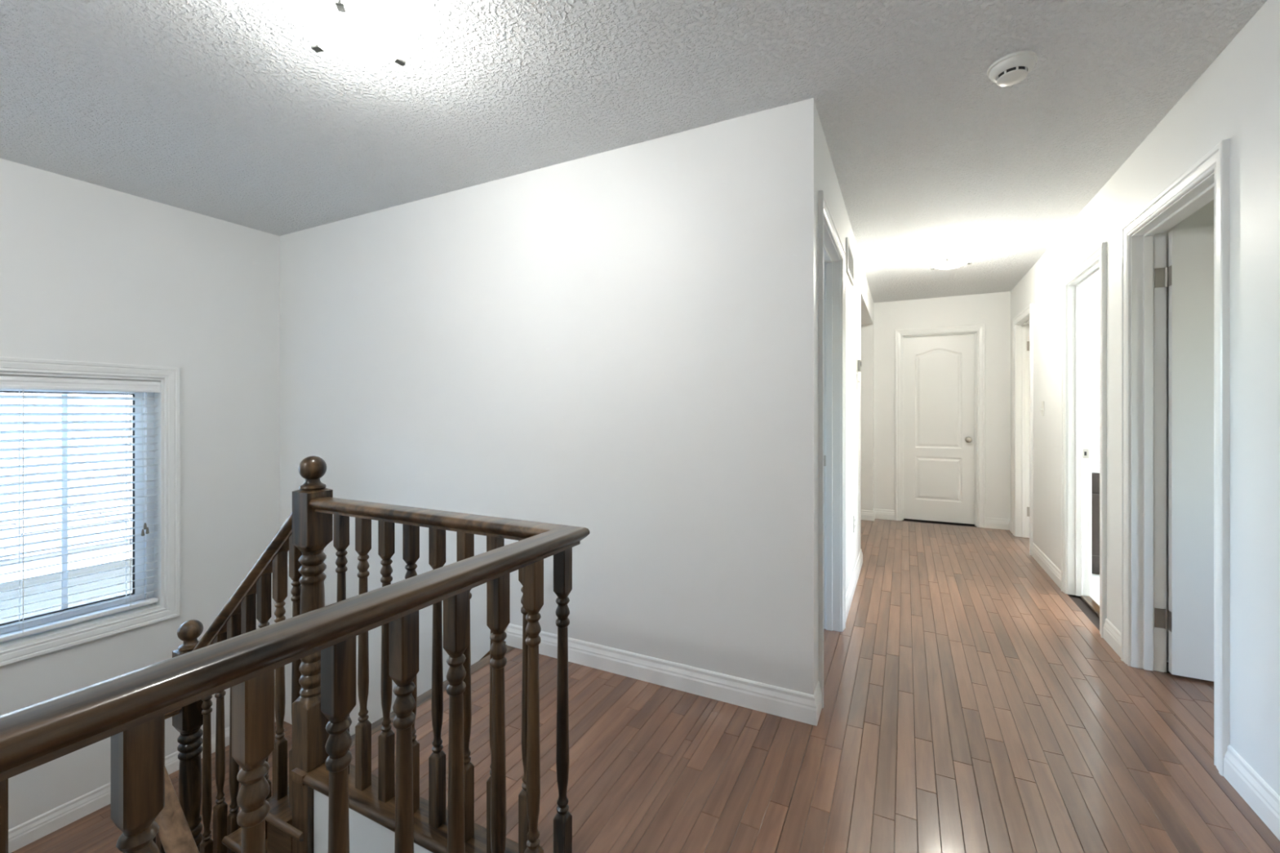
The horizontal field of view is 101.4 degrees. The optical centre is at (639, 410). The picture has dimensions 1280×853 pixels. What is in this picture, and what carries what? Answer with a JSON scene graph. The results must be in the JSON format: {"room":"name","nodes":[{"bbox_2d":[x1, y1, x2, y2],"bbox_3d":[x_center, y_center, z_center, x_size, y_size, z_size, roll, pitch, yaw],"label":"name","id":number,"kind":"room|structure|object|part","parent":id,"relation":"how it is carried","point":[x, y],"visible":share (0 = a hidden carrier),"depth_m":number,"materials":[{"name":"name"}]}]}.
{"room":"upstairs hallway landing","nodes":[
{"label":"upstairs hallway landing","id":0,"kind":"room"},
{"bbox_2d":[0,158,279,830],"bbox_3d":[-3.432,1.374,2.032,0.160,5.190,3.963,0,0,27],"label":"wall","id":1,"kind":"structure","parent":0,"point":[89,272],"depth_m":3.08,"materials":[{"name":"paint"}]},
{"bbox_2d":[0,374,159,642],"bbox_3d":[-3.189,0.476,2.421,0.074,1.301,1.511,0,0,27],"label":"window blind","id":2,"kind":"object","parent":1,"relation":"attached to","point":[6,381],"visible":1,"depth_m":2.80,"materials":[{"name":"white plastic"}]},
{"bbox_3d":[-3.198,1.115,2.425,0.050,0.022,1.505,0,0,27],"label":"rail","id":3,"kind":"part","parent":2,"relation":"part of","materials":[{"name":"white plastic"}]},
{"bbox_3d":[-2.855,0.290,3.018,0.004,0.802,0.027,0,0,27],"label":"pull cord","id":4,"kind":"part","parent":2,"relation":"part of","materials":[{"name":"white fabric"}]},
{"bbox_2d":[0,356,180,666],"bbox_3d":[-3.215,0.486,2.434,0.175,1.496,1.683,0,0,27],"label":"window","id":5,"kind":"structure","parent":1,"relation":"attached to","point":[171,375],"depth_m":3.06,"materials":[{"name":"white paint"}]},
{"bbox_3d":[-3.269,0.486,2.461,0.024,1.259,1.443,0,0,27],"label":"sash","id":6,"kind":"part","parent":5,"relation":"part of","materials":[{"name":"white plastic"}]},
{"bbox_3d":[-3.265,0.486,2.459,0.063,1.353,1.535,0,0,27],"label":"frame","id":7,"kind":"part","parent":5,"relation":"part of","materials":[{"name":"white plastic"}]},
{"bbox_2d":[8,718,275,852],"bbox_3d":[-3.019,2.099,2.655,0.014,0.110,2.248,0,0,27],"label":"baseboard","id":8,"kind":"structure","parent":1,"relation":"attached to","point":[25,833],"depth_m":2.72,"materials":[{"name":"white paint"}]},
{"bbox_2d":[11,721,292,852],"bbox_3d":[-2.484,2.254,2.384,1.213,0.200,2.248,0,0,27],"label":"floor","id":9,"kind":"structure","parent":0,"point":[95,832],"depth_m":2.68,"materials":[{"name":"brown wood"}]},
{"bbox_2d":[222,641,505,852],"bbox_3d":[-1.393,1.760,2.478,1.145,1.107,1.091,0,0,27],"label":"staircase","id":10,"kind":"structure","parent":9,"relation":"on","point":[281,831],"depth_m":1.84,"materials":[{"name":"brown wood"}]},
{"bbox_2d":[172,512,302,852],"bbox_3d":[-1.555,1.243,2.033,0.844,1.823,0.090,0,0,27],"label":"stair railing","id":11,"kind":"object","parent":10,"relation":"on","point":[251,601],"visible":0.67,"depth_m":2.04,"materials":[{"name":"brown wood"}]},
{"bbox_3d":[-1.891,1.575,2.203,0.090,1.158,0.090,0,0,27],"label":"newel post","id":12,"kind":"part","parent":11,"relation":"part of","materials":[{"name":"brown wood"}]},
{"bbox_3d":[-1.515,0.705,2.013,0.754,0.747,0.078,0,0,27],"label":"handrail","id":13,"kind":"part","parent":11,"relation":"part of","materials":[{"name":"brown wood"}]},
{"bbox_3d":[-1.501,2.995,1.246,1.715,1.683,1.103,0,0,27],"label":"staircase","id":14,"kind":"structure","parent":9,"relation":"attached to","visible":0},
{"bbox_2d":[152,707,199,852],"bbox_3d":[-1.196,2.314,1.701,1.772,2.297,0.176,0,0,27],"label":"railing","id":15,"kind":"object","parent":14,"relation":"on","point":[174,835],"visible":0.16,"depth_m":1.90,"materials":[{"name":"brown wood"}]},
{"bbox_3d":[-1.219,2.003,1.657,1.772,1.675,0.078,0,0,27],"label":"handrail","id":16,"kind":"part","parent":15,"relation":"part of","materials":[{"name":"brown wood"}]},
{"bbox_2d":[313,789,431,852],"bbox_3d":[-1.268,2.611,1.248,1.990,2.716,1.320,0,0,27],"label":"wall","id":17,"kind":"structure","parent":0,"point":[366,835],"depth_m":1.67,"materials":[{"name":"white paint"}]},
{"bbox_2d":[280,97,817,735],"bbox_3d":[-0.894,1.374,2.903,3.581,5.190,0.115,0,0,27],"label":"wall","id":18,"kind":"structure","parent":0,"point":[620,344],"depth_m":2.48,"materials":[{"name":"paint"}]},
{"bbox_2d":[506,623,817,726],"bbox_3d":[-0.001,1.164,2.378,1.540,0.110,0.014,0,0,27],"label":"baseboard","id":19,"kind":"structure","parent":18,"relation":"attached to","point":[788,704],"depth_m":2.27,"materials":[{"name":"white paint"}]},
{"bbox_2d":[0,0,1266,302],"bbox_3d":[1.593,-1.296,2.825,8.410,0.150,9.920,0,0,27],"label":"ceiling","id":20,"kind":"structure","parent":0,"point":[227,110],"depth_m":2.05,"materials":[{"name":"white paint"}]},
{"bbox_2d":[311,0,405,66],"bbox_3d":[-0.860,-1.151,1.573,0.291,0.140,0.288,0,0,27],"label":"ceiling light","id":21,"kind":"object","parent":20,"relation":"attached to","point":[365,17],"visible":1,"depth_m":1.58,"materials":[{"name":"white paint"}]},
{"bbox_2d":[930,246,971,269],"bbox_3d":[2.345,-1.151,3.966,0.286,0.140,0.292,0,0,27],"label":"ceiling light","id":22,"kind":"object","parent":20,"relation":"attached to","point":[950,251],"visible":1,"depth_m":3.94,"materials":[{"name":"white paint"}]},
{"bbox_2d":[986,50,1037,86],"bbox_3d":[1.310,-1.193,1.845,0.146,0.056,0.146,0,0,27],"label":"smoke detector","id":23,"kind":"object","parent":20,"relation":"attached to","point":[1011,68],"visible":1,"depth_m":1.81,"materials":[{"name":"white plastic"}]},
{"bbox_2d":[288,518,1279,852],"bbox_3d":[1.598,1.342,2.823,8.100,0.254,9.920,0,0,27],"label":"floor","id":24,"kind":"structure","parent":0,"point":[973,703],"depth_m":1.91,"materials":[{"name":"brown wood"}]},
{"bbox_2d":[0,456,590,852],"bbox_3d":[-0.931,0.998,1.052,1.156,1.682,1.276,0,0,27],"label":"guard railing","id":25,"kind":"object","parent":24,"relation":"on","point":[131,708],"visible":1,"depth_m":0.99,"materials":[{"name":"brown wood"}]},
{"bbox_3d":[-1.139,1.055,1.822,0.090,1.568,0.090,0,0,27],"label":"newel post","id":26,"kind":"part","parent":25,"relation":"part of","materials":[{"name":"brown wood"}]},
{"bbox_2d":[1091,450,1099,574],"bbox_3d":[3.978,0.767,3.760,1.531,0.896,0.493,0,0,27],"label":"vanity","id":27,"kind":"object","parent":24,"relation":"on","point":[1095,454],"visible":0.02,"depth_m":3.85,"materials":[{"name":"brown wood"}]},
{"bbox_3d":[3.431,0.530,3.804,0.496,0.147,0.019,0,0,27],"label":"drawer","id":28,"kind":"part","parent":27,"relation":"part of","materials":[{"name":"brown wood"}]},
{"bbox_2d":[1091,450,1099,472],"bbox_3d":[3.982,0.386,3.768,1.531,0.134,0.475,0,0,27],"label":"countertop","id":29,"kind":"structure","parent":27,"relation":"on","point":[1095,454],"depth_m":4.18,"materials":[{"name":"white"}]},
{"bbox_3d":[3.431,0.868,3.804,0.496,0.513,0.019,0,0,27],"label":"cabinet door","id":30,"kind":"part","parent":27,"relation":"part of","materials":[{"name":"brown wood"}]},
{"bbox_2d":[817,114,873,594],"bbox_3d":[1.637,-0.001,4.065,0.115,2.440,4.247,0,0,27],"label":"wall","id":31,"kind":"structure","parent":0,"point":[859,300],"depth_m":3.67,"materials":[{"name":"paint"}]},
{"bbox_2d":[817,190,845,708],"bbox_3d":[0.555,0.158,2.745,0.892,2.123,0.900,0,0,27],"label":"door","id":32,"kind":"structure","parent":31,"relation":"in","point":[831,250],"depth_m":2.89,"materials":[{"name":"white paint"}]},
{"bbox_3d":[1.022,0.279,2.928,0.034,0.060,0.002,0,0,27],"label":"strike plate","id":33,"kind":"part","parent":32,"relation":"part of","materials":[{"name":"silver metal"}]},
{"bbox_2d":[813,508,875,723],"bbox_3d":[1.005,1.164,4.313,1.495,0.110,4.376,0,0,27],"label":"baseboard","id":34,"kind":"structure","parent":31,"relation":"attached to","point":[868,515],"depth_m":3.42,"materials":[{"name":"white paint"}]},
{"bbox_2d":[845,237,853,285],"bbox_3d":[1.339,-0.941,3.335,0.012,0.205,0.440,0,0,27],"label":"air vent","id":35,"kind":"object","parent":31,"relation":"in","point":[849,254],"visible":1,"depth_m":3.28,"materials":[{"name":"white metal"}]},
{"bbox_2d":[853,514,855,533],"bbox_3d":[1.482,0.779,3.621,0.009,0.115,0.070,0,0,27],"label":"wall outlet","id":36,"kind":"object","parent":31,"relation":"attached to","point":[854,519],"visible":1,"depth_m":3.60,"materials":[{"name":"white plastic"}]},
{"bbox_3d":[1.480,0.779,3.622,0.006,0.115,0.070,0,0,27],"label":"plate","id":37,"kind":"part","parent":36,"relation":"part of","materials":[{"name":"white plastic"}]},
{"bbox_2d":[856,359,861,373],"bbox_3d":[1.625,-0.334,3.885,0.027,0.095,0.110,0,0,27],"label":"thermostat","id":38,"kind":"object","parent":31,"relation":"attached to","point":[858,362],"visible":1,"depth_m":3.85,"materials":[{"name":"white plastic"}]},
{"bbox_3d":[1.616,-0.334,3.889,0.006,0.095,0.110,0,0,27],"label":"plate","id":39,"kind":"part","parent":38,"relation":"part of","materials":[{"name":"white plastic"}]},
{"bbox_2d":[857,373,860,389],"bbox_3d":[1.623,-0.216,3.886,0.021,0.115,0.070,0,0,27],"label":"light switch","id":40,"kind":"object","parent":31,"relation":"attached to","point":[858,381],"visible":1,"depth_m":3.88,"materials":[{"name":"white plastic"}]},
{"bbox_3d":[1.616,-0.216,3.889,0.006,0.115,0.070,0,0,27],"label":"plate","id":41,"kind":"part","parent":40,"relation":"part of","materials":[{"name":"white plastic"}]},
{"bbox_2d":[861,324,862,510],"bbox_3d":[1.398,-0.001,5.421,1.536,2.440,2.045,0,0,27],"label":"wall","id":42,"kind":"structure","parent":0,"point":[861,325],"depth_m":5.86,"materials":[{"name":"paint"}]},
{"bbox_2d":[873,291,1010,519],"bbox_3d":[3.193,-0.001,5.722,1.394,2.440,0.115,0,0,27],"label":"wall","id":43,"kind":"structure","parent":0,"point":[993,310],"depth_m":5.57,"materials":[{"name":"paint"}]},
{"bbox_2d":[894,324,985,528],"bbox_3d":[3.244,0.158,5.696,0.846,2.123,0.155,0,0,27],"label":"door","id":44,"kind":"structure","parent":43,"relation":"in","point":[940,371],"depth_m":5.70,"materials":[{"name":"white paint"}]},
{"bbox_3d":[3.488,0.307,5.558,0.062,0.061,0.066,0,0,27],"label":"knob","id":45,"kind":"part","parent":44,"relation":"part of","materials":[{"name":"silver metal"}]},
{"bbox_2d":[874,508,1010,529],"bbox_3d":[3.216,1.164,5.638,1.280,0.110,0.014,0,0,27],"label":"baseboard","id":46,"kind":"structure","parent":43,"relation":"attached to","point":[990,522],"depth_m":5.43,"materials":[{"name":"white paint"}]},
{"bbox_2d":[1010,0,1279,795],"bbox_3d":[2.012,-0.001,1.719,0.115,2.440,8.325,0,0,27],"label":"wall","id":47,"kind":"structure","parent":0,"point":[1237,98],"depth_m":1.71,"materials":[{"name":"paint"}]},
{"bbox_2d":[1013,303,1032,555],"bbox_3d":[3.836,0.158,4.604,0.802,2.123,0.810,0,0,27],"label":"door","id":48,"kind":"structure","parent":47,"relation":"in","point":[1023,322],"depth_m":5.04,"materials":[{"name":"white paint"}]},
{"bbox_2d":[1040,401,1044,416],"bbox_3d":[3.138,-0.016,4.094,0.021,0.115,0.070,0,0,27],"label":"light switch","id":49,"kind":"object","parent":47,"relation":"attached to","point":[1042,402],"visible":1,"depth_m":4.07,"materials":[{"name":"white plastic"}]},
{"bbox_3d":[3.145,-0.016,4.090,0.006,0.115,0.070,0,0,27],"label":"plate","id":50,"kind":"part","parent":49,"relation":"part of","materials":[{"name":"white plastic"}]},
{"bbox_2d":[1061,241,1106,638],"bbox_3d":[3.034,0.163,2.994,0.827,2.134,0.835,0,0,27],"label":"door","id":51,"kind":"structure","parent":47,"relation":"in","point":[1076,284],"depth_m":3.44,"materials":[{"name":"white paint"}]},
{"bbox_3d":[2.920,0.281,3.435,0.034,0.060,0.002,0,0,27],"label":"strike plate","id":52,"kind":"part","parent":51,"relation":"part of","materials":[{"name":"silver metal"}]},
{"bbox_3d":[2.795,0.158,3.116,0.020,2.123,0.835,0,0,27],"label":"casing","id":53,"kind":"part","parent":51,"relation":"part of","materials":[{"name":"white paint"}]},
{"bbox_2d":[1008,520,1279,840],"bbox_3d":[1.955,1.164,1.750,0.014,0.110,8.090,0,0,27],"label":"baseboard","id":54,"kind":"structure","parent":47,"relation":"attached to","point":[1255,791],"depth_m":1.66,"materials":[{"name":"white paint"}]},
{"bbox_2d":[1120,138,1229,776],"bbox_3d":[2.554,0.158,1.952,0.912,2.123,0.920,0,0,27],"label":"door","id":55,"kind":"structure","parent":47,"relation":"in","point":[1196,277],"depth_m":2.38,"materials":[{"name":"white paint"}]},
{"bbox_3d":[2.276,0.158,2.092,0.020,2.123,0.920,0,0,27],"label":"casing","id":56,"kind":"part","parent":55,"relation":"part of","materials":[{"name":"white paint"}]},
{"bbox_2d":[1091,199,1213,662],"bbox_3d":[3.218,-0.001,2.574,5.284,2.440,8.900,0,0,27],"label":"wall","id":57,"kind":"structure","parent":0,"point":[1204,216],"depth_m":4.19,"materials":[{"name":"paint"}]},
{"label":"outside","id":58,"kind":"structure","parent":0,"visible":0},
{"bbox_2d":[0,391,132,623],"bbox_3d":[-7.477,3.235,6.029,6.012,7.968,16.600,0,0,27],"label":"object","id":59,"kind":"structure","parent":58,"point":[7,551],"depth_m":4.87,"materials":[{"name":"grey brick"}]}
]}

